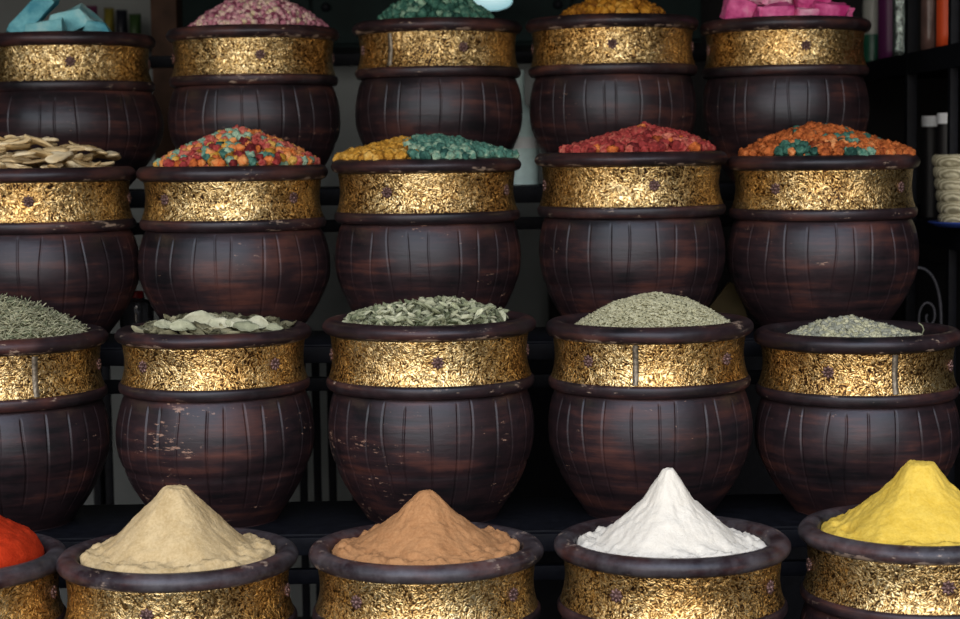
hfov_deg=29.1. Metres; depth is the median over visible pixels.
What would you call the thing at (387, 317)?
sage leaf
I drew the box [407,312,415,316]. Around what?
sage leaf
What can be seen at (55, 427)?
pot
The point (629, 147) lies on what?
nugget
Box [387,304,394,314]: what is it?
sage leaf
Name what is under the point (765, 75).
pot
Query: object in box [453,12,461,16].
nugget
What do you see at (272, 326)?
leaf
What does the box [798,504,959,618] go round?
pot
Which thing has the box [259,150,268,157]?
nugget
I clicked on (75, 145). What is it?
slice
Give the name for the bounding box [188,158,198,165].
nugget
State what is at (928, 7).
packet
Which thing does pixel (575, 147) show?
heap
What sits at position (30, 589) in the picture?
pot
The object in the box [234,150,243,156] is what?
nugget
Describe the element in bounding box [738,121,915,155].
heap
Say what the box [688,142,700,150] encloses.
nugget
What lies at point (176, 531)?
heap
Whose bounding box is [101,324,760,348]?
shelf
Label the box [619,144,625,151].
nugget
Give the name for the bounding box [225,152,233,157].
nugget
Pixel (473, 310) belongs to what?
sage leaf
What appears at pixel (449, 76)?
pot
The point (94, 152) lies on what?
slice
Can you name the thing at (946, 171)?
basket
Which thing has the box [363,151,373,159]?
nugget
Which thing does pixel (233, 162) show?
nugget
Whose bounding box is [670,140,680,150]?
nugget
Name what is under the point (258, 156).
nugget
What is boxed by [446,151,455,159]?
nugget
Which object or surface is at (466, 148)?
nugget
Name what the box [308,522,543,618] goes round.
pot
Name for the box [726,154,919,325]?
pot
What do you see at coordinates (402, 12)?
nugget
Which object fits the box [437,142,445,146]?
nugget
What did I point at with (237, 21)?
rosebud
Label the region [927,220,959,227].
plate
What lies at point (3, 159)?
slice
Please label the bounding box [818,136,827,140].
nugget
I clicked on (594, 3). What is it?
nugget
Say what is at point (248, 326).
leaf
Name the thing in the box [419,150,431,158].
nugget
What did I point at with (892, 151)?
nugget
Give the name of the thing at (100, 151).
slice
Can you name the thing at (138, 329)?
leaf
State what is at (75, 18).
stone
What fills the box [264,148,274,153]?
nugget
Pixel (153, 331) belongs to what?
leaf
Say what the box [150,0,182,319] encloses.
timber post
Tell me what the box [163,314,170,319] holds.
leaf
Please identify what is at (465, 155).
nugget
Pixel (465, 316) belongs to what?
sage leaf
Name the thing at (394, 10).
heap
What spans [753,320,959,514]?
pot
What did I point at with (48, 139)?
slice
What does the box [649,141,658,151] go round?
nugget
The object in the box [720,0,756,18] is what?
rock
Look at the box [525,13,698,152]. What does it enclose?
pot
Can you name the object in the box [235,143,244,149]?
nugget
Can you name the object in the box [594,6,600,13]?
nugget
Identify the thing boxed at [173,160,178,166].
nugget
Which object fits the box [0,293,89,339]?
herb
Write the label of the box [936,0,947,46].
packet
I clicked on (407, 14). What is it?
nugget
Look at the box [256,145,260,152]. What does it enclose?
nugget
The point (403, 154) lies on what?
nugget
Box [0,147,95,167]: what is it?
heap
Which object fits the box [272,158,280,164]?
nugget
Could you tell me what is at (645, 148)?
nugget
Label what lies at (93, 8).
packet
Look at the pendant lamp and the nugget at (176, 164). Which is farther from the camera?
the pendant lamp
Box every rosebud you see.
[234,19,242,23]
[243,4,250,9]
[250,19,257,23]
[256,17,262,23]
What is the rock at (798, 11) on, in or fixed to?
in the pot at (765, 75)
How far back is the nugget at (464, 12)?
4.26 m
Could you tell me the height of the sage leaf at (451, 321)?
0.013 m
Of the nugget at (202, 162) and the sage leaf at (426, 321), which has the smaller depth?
the sage leaf at (426, 321)
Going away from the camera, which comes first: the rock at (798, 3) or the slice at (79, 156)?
the slice at (79, 156)
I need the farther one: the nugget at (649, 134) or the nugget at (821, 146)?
the nugget at (649, 134)
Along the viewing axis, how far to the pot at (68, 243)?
3.79 m
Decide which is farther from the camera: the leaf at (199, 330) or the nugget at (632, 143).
the nugget at (632, 143)
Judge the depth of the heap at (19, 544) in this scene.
3.15 m
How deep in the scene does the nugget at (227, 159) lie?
3.79 m
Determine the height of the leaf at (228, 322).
0.021 m
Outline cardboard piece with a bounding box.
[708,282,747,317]
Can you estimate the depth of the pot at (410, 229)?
3.81 m
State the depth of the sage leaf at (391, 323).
3.48 m
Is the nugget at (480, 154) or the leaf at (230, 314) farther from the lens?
the nugget at (480, 154)
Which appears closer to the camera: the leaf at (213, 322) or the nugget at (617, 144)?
the leaf at (213, 322)
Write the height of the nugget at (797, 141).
0.025 m
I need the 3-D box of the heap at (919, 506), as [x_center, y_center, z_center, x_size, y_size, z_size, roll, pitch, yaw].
[0.760,0.343,3.215,0.331,0.161,0.331,-5,7,-43]
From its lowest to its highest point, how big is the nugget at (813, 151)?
0.022 m
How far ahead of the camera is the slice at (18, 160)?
3.84 m
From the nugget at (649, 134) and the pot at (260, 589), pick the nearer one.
the pot at (260, 589)
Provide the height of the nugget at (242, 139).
0.029 m
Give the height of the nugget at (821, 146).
0.026 m
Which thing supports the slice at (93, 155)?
on the heap at (29, 148)
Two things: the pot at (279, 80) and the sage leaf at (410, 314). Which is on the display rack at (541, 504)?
the pot at (279, 80)
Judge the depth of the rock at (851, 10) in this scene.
4.39 m
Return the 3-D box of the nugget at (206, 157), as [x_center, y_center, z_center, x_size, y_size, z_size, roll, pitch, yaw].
[-0.564,-0.311,3.817,0.021,0.020,0.019,0,5,11]
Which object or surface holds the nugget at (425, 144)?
on the heap at (490, 151)
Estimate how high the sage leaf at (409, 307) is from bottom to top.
0.013 m
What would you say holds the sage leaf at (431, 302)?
on the heap at (436, 300)
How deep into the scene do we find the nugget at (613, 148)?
3.82 m
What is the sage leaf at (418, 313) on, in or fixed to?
on the heap at (436, 300)
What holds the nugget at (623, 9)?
on the heap at (580, 8)
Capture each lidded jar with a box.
[920,116,936,216]
[936,113,946,219]
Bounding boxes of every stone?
[6,0,59,31]
[25,17,66,30]
[49,3,102,30]
[82,21,111,31]
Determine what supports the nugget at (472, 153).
on the pot at (410, 229)
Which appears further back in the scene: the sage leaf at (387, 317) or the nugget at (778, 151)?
the nugget at (778, 151)
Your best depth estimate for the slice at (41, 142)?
3.87 m
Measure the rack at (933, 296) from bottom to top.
2.400 m
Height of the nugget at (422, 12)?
0.028 m
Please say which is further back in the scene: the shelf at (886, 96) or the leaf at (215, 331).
the shelf at (886, 96)
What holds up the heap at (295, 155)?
on the pot at (244, 240)
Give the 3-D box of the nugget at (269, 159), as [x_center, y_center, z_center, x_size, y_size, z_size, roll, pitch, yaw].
[-0.436,-0.307,3.817,0.022,0.022,0.023,-3,5,-26]
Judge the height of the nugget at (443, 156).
0.018 m
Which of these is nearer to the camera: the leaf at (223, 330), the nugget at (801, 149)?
the leaf at (223, 330)
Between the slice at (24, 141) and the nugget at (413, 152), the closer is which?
the nugget at (413, 152)
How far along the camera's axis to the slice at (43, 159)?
3.85 m
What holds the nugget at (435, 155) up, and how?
on the pot at (410, 229)
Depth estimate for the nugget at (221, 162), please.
3.78 m
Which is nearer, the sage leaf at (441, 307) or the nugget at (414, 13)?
the sage leaf at (441, 307)
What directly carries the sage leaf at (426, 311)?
on the heap at (436, 300)
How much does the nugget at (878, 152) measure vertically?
0.019 m
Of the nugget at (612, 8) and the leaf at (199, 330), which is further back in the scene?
the nugget at (612, 8)
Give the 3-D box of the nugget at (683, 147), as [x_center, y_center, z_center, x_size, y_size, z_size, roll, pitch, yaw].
[0.418,-0.337,3.836,0.023,0.026,0.022,-2,5,-11]
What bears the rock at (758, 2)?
on the rock
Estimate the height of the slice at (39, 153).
0.025 m
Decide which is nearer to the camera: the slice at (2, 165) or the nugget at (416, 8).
the slice at (2, 165)
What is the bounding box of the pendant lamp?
[474,0,512,10]
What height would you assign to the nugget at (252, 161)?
0.020 m
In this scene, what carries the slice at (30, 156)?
on the heap at (29, 148)
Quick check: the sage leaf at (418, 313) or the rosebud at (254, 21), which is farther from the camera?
the rosebud at (254, 21)
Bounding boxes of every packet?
[86,6,96,14]
[104,8,114,31]
[116,10,127,31]
[129,14,141,33]
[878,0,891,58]
[920,0,935,49]
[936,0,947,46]
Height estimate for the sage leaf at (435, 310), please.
0.014 m
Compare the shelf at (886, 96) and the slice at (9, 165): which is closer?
the slice at (9, 165)
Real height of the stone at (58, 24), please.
0.044 m
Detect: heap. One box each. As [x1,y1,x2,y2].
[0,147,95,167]
[0,515,43,567]
[80,485,274,572]
[153,124,320,166]
[179,312,280,334]
[187,1,328,26]
[332,133,519,160]
[332,489,519,564]
[344,296,509,325]
[377,0,494,19]
[559,121,715,152]
[560,0,665,14]
[575,291,730,326]
[577,468,766,557]
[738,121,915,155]
[820,460,959,545]
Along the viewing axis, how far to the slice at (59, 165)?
3.83 m
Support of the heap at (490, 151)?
on the pot at (410, 229)
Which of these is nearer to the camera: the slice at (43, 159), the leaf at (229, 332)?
the leaf at (229, 332)
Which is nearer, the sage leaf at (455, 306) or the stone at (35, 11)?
the sage leaf at (455, 306)
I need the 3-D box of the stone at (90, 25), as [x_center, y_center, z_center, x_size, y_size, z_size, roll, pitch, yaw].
[-0.894,-0.655,4.309,0.078,0.040,0.067,-1,5,-5]
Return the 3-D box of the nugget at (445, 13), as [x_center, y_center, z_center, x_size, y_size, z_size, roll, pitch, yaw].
[-0.075,-0.676,4.247,0.024,0.022,0.021,0,5,14]
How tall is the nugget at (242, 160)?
0.027 m
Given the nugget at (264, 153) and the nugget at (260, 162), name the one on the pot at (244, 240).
the nugget at (260, 162)
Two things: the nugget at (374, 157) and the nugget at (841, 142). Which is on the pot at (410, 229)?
the nugget at (374, 157)
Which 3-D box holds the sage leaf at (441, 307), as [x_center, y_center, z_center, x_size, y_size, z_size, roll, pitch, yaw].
[-0.079,-0.003,3.544,0.026,0.010,0.010,-4,6,-30]
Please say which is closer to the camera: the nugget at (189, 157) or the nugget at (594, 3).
the nugget at (189, 157)
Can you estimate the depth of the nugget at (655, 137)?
3.85 m
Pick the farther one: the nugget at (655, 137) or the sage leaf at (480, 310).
the nugget at (655, 137)
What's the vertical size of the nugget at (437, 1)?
0.028 m
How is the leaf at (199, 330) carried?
on the heap at (278, 318)
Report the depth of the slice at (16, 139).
3.86 m
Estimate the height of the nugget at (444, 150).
0.028 m
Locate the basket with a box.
[932,154,959,221]
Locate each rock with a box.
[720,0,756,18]
[751,0,790,5]
[752,1,794,16]
[793,0,830,7]
[794,8,819,14]
[812,0,849,15]
[847,8,854,16]
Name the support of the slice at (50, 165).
on the heap at (29, 148)
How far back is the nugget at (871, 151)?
3.81 m
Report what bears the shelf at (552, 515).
attached to the display rack at (541, 504)
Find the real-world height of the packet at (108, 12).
0.110 m
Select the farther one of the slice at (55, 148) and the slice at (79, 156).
the slice at (79, 156)
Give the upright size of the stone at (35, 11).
0.132 m
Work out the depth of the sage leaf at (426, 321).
3.50 m
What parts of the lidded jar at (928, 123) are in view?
lid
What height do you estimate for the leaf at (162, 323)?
0.018 m
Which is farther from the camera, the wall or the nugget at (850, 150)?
the wall
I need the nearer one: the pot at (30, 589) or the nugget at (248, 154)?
the pot at (30, 589)
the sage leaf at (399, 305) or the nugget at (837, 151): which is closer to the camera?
the sage leaf at (399, 305)
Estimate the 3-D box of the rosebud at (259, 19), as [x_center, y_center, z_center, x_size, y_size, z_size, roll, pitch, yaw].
[-0.501,-0.659,4.216,0.019,0.018,0.018,4,7,41]
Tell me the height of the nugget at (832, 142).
0.022 m
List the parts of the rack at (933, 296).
foil strip, panel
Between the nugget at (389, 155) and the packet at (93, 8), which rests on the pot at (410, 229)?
the nugget at (389, 155)
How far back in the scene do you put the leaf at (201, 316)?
3.54 m
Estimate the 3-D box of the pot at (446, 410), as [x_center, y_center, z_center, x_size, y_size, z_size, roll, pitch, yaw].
[-0.096,0.210,3.644,0.417,0.394,0.420,-4,6,-36]
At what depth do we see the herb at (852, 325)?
3.59 m
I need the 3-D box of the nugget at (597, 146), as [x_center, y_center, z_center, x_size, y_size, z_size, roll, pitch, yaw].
[0.245,-0.336,3.861,0.021,0.022,0.020,4,7,41]
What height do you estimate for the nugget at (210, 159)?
0.021 m
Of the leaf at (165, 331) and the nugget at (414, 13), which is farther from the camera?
the nugget at (414, 13)
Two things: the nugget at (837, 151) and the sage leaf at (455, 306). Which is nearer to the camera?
the sage leaf at (455, 306)
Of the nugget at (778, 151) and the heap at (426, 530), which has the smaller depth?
the heap at (426, 530)
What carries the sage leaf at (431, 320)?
on the heap at (436, 300)
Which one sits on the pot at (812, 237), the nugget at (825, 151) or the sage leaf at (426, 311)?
the nugget at (825, 151)
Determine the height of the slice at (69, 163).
0.028 m
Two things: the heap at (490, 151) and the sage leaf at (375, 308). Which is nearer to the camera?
the sage leaf at (375, 308)
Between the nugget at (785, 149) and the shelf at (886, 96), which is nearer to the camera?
the nugget at (785, 149)
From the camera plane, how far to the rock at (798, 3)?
4.30 m
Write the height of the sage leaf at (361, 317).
0.010 m
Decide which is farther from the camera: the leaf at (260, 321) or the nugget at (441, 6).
the nugget at (441, 6)
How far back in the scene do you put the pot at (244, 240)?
3.80 m
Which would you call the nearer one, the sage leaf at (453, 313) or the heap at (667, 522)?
the heap at (667, 522)
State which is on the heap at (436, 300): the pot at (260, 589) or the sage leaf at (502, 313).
the sage leaf at (502, 313)
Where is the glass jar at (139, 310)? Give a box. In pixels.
[119,290,153,327]
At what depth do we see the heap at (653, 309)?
3.56 m
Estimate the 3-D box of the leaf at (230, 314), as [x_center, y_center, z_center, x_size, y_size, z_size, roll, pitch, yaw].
[-0.490,0.016,3.671,0.049,0.028,0.019,-3,5,-24]
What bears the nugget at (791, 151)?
on the pot at (812, 237)
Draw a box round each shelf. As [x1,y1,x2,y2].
[34,494,807,539]
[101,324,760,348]
[129,181,734,192]
[548,0,959,323]
[888,67,959,78]
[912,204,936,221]
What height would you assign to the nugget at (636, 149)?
0.020 m
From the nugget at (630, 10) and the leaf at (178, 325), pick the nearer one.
the leaf at (178, 325)
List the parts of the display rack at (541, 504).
rail, rail, rail, rail, rail, rail, rail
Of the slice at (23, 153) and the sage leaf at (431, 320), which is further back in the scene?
the slice at (23, 153)
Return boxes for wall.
[0,0,548,616]
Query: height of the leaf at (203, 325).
0.027 m
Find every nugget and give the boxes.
[165,160,174,166]
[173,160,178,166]
[179,160,187,166]
[186,156,194,163]
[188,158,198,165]
[192,153,202,159]
[197,159,205,165]
[202,154,209,162]
[205,148,215,154]
[207,157,214,165]
[210,158,218,165]
[212,144,221,151]
[217,158,225,165]
[219,148,226,159]
[223,147,233,152]
[224,156,233,164]
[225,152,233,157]
[229,144,235,151]
[229,159,237,165]
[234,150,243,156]
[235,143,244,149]
[237,136,249,144]
[237,154,248,165]
[245,142,255,149]
[245,151,254,157]
[248,157,256,165]
[255,154,263,160]
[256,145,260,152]
[258,159,266,164]
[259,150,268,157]
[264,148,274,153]
[264,155,274,164]
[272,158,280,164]
[280,153,285,161]
[357,154,363,160]
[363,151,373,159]
[372,154,378,160]
[376,150,384,158]
[383,150,395,159]
[396,150,408,158]
[399,10,406,17]
[403,12,412,17]
[403,141,411,146]
[408,143,418,150]
[408,149,417,158]
[411,5,420,12]
[411,11,416,17]
[417,0,425,6]
[417,7,427,16]
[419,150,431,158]
[423,142,432,147]
[426,0,432,6]
[428,10,437,16]
[430,2,437,9]
[431,0,441,9]
[432,151,441,159]
[436,10,441,16]
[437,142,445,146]
[438,2,444,9]
[440,149,449,155]
[440,152,445,158]
[442,10,451,16]
[445,3,453,11]
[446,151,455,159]
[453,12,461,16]
[453,150,462,158]
[459,145,470,152]
[460,8,469,16]
[462,152,469,158]
[467,149,475,158]
[476,150,484,157]
[584,145,596,152]
[586,147,595,151]
[590,1,598,7]
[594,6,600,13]
[594,144,599,151]
[599,6,610,12]
[606,145,618,151]
[607,3,615,12]
[613,142,621,151]
[619,6,627,12]
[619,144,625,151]
[620,2,629,7]
[624,144,633,151]
[627,7,633,12]
[627,142,638,146]
[630,0,637,8]
[632,146,639,151]
[638,140,646,148]
[640,6,649,12]
[640,145,648,151]
[644,132,652,138]
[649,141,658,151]
[652,135,662,141]
[657,141,666,151]
[663,132,673,138]
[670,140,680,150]
[672,135,681,140]
[679,141,686,150]
[681,139,689,148]
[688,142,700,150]
[774,146,783,155]
[782,144,790,155]
[788,147,795,155]
[793,139,800,145]
[794,144,806,155]
[799,141,808,145]
[804,134,813,141]
[809,140,817,147]
[809,146,818,154]
[817,144,827,154]
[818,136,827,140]
[820,147,830,154]
[830,140,835,148]
[832,147,844,154]
[834,140,845,147]
[844,147,856,154]
[857,148,868,155]
[867,146,875,154]
[875,148,880,154]
[885,148,895,154]
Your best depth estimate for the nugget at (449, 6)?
4.26 m
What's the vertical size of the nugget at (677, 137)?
0.029 m
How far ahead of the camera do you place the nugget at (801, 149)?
3.82 m
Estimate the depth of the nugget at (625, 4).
4.27 m
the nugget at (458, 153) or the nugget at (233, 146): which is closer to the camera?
the nugget at (458, 153)
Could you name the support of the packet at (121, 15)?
on the wall shelf
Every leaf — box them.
[131,325,148,332]
[149,327,165,333]
[154,319,171,328]
[158,330,178,334]
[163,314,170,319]
[169,319,196,330]
[179,329,191,334]
[182,310,215,328]
[186,327,203,334]
[194,321,213,332]
[208,317,233,327]
[208,326,231,333]
[209,329,220,333]
[222,311,235,317]
[224,331,240,333]
[225,318,252,327]
[233,321,258,331]
[248,316,268,327]
[266,323,282,330]
[267,316,276,322]
[277,321,293,326]
[356,315,365,319]
[369,317,378,322]
[373,303,377,311]
[377,309,390,315]
[384,316,397,321]
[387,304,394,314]
[388,319,393,325]
[396,304,407,311]
[406,304,413,309]
[406,316,413,324]
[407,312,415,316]
[416,309,420,317]
[419,320,428,325]
[421,310,433,315]
[425,300,436,305]
[427,317,436,324]
[431,307,441,313]
[433,305,444,309]
[448,318,460,323]
[450,310,458,317]
[451,302,460,312]
[460,314,473,318]
[467,306,481,313]
[475,308,483,315]
[498,310,505,320]
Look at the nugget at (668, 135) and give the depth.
3.88 m
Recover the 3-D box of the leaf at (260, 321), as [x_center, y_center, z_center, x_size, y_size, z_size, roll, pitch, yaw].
[-0.426,0.024,3.539,0.050,0.023,0.017,2,6,26]
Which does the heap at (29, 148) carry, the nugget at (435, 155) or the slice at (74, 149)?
the slice at (74, 149)
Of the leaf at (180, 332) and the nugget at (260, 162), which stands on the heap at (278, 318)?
the leaf at (180, 332)
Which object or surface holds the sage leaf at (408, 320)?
on the heap at (436, 300)
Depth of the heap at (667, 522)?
3.15 m
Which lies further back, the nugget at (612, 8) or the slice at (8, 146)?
the nugget at (612, 8)
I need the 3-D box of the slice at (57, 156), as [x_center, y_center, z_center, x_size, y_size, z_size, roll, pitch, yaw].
[-0.869,-0.316,3.823,0.038,0.028,0.068,2,6,28]
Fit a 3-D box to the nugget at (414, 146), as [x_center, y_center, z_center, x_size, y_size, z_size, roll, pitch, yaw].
[-0.138,-0.331,3.826,0.027,0.028,0.026,1,5,20]
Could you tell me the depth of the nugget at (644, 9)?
4.28 m
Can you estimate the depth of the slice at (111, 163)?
3.95 m
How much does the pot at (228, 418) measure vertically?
0.382 m
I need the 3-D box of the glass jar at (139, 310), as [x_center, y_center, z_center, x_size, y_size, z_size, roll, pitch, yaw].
[-0.773,-0.002,4.162,0.078,0.080,0.078,-2,5,-18]
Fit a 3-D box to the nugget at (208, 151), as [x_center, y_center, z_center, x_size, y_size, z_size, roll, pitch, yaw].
[-0.558,-0.322,3.829,0.027,0.027,0.026,-2,5,-18]
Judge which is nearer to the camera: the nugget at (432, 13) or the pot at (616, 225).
the pot at (616, 225)
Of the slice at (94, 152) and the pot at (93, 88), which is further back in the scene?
the pot at (93, 88)
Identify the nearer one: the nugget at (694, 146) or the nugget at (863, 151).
the nugget at (863, 151)
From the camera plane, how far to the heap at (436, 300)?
3.65 m
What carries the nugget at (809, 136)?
on the heap at (765, 146)
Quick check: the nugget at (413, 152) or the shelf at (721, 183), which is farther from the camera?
the shelf at (721, 183)
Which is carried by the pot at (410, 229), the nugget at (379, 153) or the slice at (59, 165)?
the nugget at (379, 153)
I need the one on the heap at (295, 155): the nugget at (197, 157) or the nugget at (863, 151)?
the nugget at (197, 157)
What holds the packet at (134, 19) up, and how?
on the wall shelf
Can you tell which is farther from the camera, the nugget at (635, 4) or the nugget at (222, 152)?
the nugget at (635, 4)
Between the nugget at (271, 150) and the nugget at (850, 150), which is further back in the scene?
the nugget at (271, 150)
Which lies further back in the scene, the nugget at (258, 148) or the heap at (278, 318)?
the nugget at (258, 148)
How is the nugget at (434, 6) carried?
on the heap at (394, 10)
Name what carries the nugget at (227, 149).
on the heap at (295, 155)
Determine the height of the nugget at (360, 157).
0.019 m
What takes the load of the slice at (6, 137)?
on the slice
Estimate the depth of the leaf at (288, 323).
3.65 m
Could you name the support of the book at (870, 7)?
on the rack at (933, 296)
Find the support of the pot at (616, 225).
on the display rack at (541, 504)
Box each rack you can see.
[34,49,807,618]
[863,0,959,489]
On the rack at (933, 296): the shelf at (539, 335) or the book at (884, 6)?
the book at (884, 6)
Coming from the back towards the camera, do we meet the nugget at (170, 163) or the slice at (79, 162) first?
the slice at (79, 162)
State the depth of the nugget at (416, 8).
4.25 m
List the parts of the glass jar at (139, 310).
lid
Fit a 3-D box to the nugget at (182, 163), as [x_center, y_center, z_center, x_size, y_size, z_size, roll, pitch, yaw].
[-0.609,-0.296,3.807,0.023,0.024,0.022,-1,5,0]
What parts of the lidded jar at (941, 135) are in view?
lid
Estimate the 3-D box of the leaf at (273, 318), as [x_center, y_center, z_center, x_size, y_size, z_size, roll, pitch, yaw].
[-0.419,0.024,3.647,0.048,0.025,0.019,3,6,39]
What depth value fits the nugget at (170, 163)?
3.82 m
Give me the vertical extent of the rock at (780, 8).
0.054 m
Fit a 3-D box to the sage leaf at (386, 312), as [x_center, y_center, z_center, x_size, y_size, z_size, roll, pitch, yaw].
[-0.186,0.007,3.549,0.030,0.014,0.012,-2,5,-10]
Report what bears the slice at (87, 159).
on the heap at (29, 148)
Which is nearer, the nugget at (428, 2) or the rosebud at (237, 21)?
the rosebud at (237, 21)
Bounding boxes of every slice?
[0,138,19,142]
[0,138,30,145]
[0,157,21,162]
[0,162,6,167]
[4,135,20,139]
[5,143,30,149]
[5,162,19,167]
[8,158,30,162]
[12,151,35,157]
[22,158,44,163]
[24,137,53,147]
[24,155,39,158]
[28,149,52,157]
[30,137,58,144]
[40,163,62,167]
[43,146,68,151]
[45,151,73,163]
[47,164,58,167]
[66,144,93,150]
[66,160,84,166]
[69,147,96,151]
[70,153,82,160]
[72,159,101,166]
[81,157,91,162]
[83,145,102,154]
[88,161,114,166]
[92,151,120,160]
[96,148,107,154]
[105,151,119,156]
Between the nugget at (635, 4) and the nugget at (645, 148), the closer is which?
the nugget at (645, 148)
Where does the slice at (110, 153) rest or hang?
on the heap at (29, 148)
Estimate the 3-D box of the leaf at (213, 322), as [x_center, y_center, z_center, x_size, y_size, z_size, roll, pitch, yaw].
[-0.491,0.025,3.514,0.057,0.020,0.022,0,5,10]
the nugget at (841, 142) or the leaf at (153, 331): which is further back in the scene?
the nugget at (841, 142)
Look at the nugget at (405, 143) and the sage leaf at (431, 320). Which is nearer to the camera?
the sage leaf at (431, 320)
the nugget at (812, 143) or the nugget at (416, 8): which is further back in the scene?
the nugget at (416, 8)
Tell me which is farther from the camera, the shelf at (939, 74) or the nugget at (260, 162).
the shelf at (939, 74)
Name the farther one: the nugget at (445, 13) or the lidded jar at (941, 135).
the lidded jar at (941, 135)
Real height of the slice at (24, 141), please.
0.022 m
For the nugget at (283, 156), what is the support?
on the heap at (295, 155)
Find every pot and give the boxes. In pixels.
[0,31,163,185]
[0,166,138,333]
[0,323,109,531]
[0,533,66,618]
[56,527,297,618]
[114,319,313,527]
[136,164,330,322]
[166,24,340,165]
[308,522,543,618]
[322,311,535,522]
[331,157,520,310]
[352,17,522,149]
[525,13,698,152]
[534,151,727,315]
[546,312,753,517]
[554,515,790,618]
[700,15,871,182]
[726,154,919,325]
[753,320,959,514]
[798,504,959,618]
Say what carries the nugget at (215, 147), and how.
on the heap at (295, 155)
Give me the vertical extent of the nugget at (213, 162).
0.027 m
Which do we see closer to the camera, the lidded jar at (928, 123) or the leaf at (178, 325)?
the leaf at (178, 325)
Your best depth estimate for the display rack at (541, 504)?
3.87 m
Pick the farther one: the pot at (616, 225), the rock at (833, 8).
the rock at (833, 8)
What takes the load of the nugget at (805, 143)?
on the heap at (765, 146)
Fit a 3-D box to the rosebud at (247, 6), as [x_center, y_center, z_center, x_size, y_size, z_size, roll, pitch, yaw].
[-0.537,-0.695,4.262,0.017,0.017,0.017,-2,5,-9]
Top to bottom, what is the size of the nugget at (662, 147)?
0.025 m
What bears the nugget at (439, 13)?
on the heap at (394, 10)
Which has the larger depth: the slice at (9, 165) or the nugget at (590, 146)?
the nugget at (590, 146)
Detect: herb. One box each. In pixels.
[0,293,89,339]
[786,314,921,336]
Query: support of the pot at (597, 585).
on the display rack at (541, 504)
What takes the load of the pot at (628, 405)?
on the display rack at (541, 504)
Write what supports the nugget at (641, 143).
on the heap at (575, 147)
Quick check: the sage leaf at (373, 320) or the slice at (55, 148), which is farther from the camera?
the slice at (55, 148)
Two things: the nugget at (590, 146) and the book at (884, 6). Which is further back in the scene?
the book at (884, 6)
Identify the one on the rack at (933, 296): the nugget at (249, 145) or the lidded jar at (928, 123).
the lidded jar at (928, 123)
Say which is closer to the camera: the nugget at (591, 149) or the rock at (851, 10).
the nugget at (591, 149)
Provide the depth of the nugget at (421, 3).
4.27 m
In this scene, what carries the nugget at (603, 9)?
on the heap at (580, 8)
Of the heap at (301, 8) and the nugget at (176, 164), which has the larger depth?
the heap at (301, 8)
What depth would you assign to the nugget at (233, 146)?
3.84 m
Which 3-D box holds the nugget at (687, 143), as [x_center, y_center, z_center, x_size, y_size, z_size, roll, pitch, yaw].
[0.426,-0.342,3.850,0.025,0.026,0.025,0,5,7]
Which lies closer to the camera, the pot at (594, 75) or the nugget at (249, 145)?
the nugget at (249, 145)
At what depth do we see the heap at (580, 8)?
4.32 m

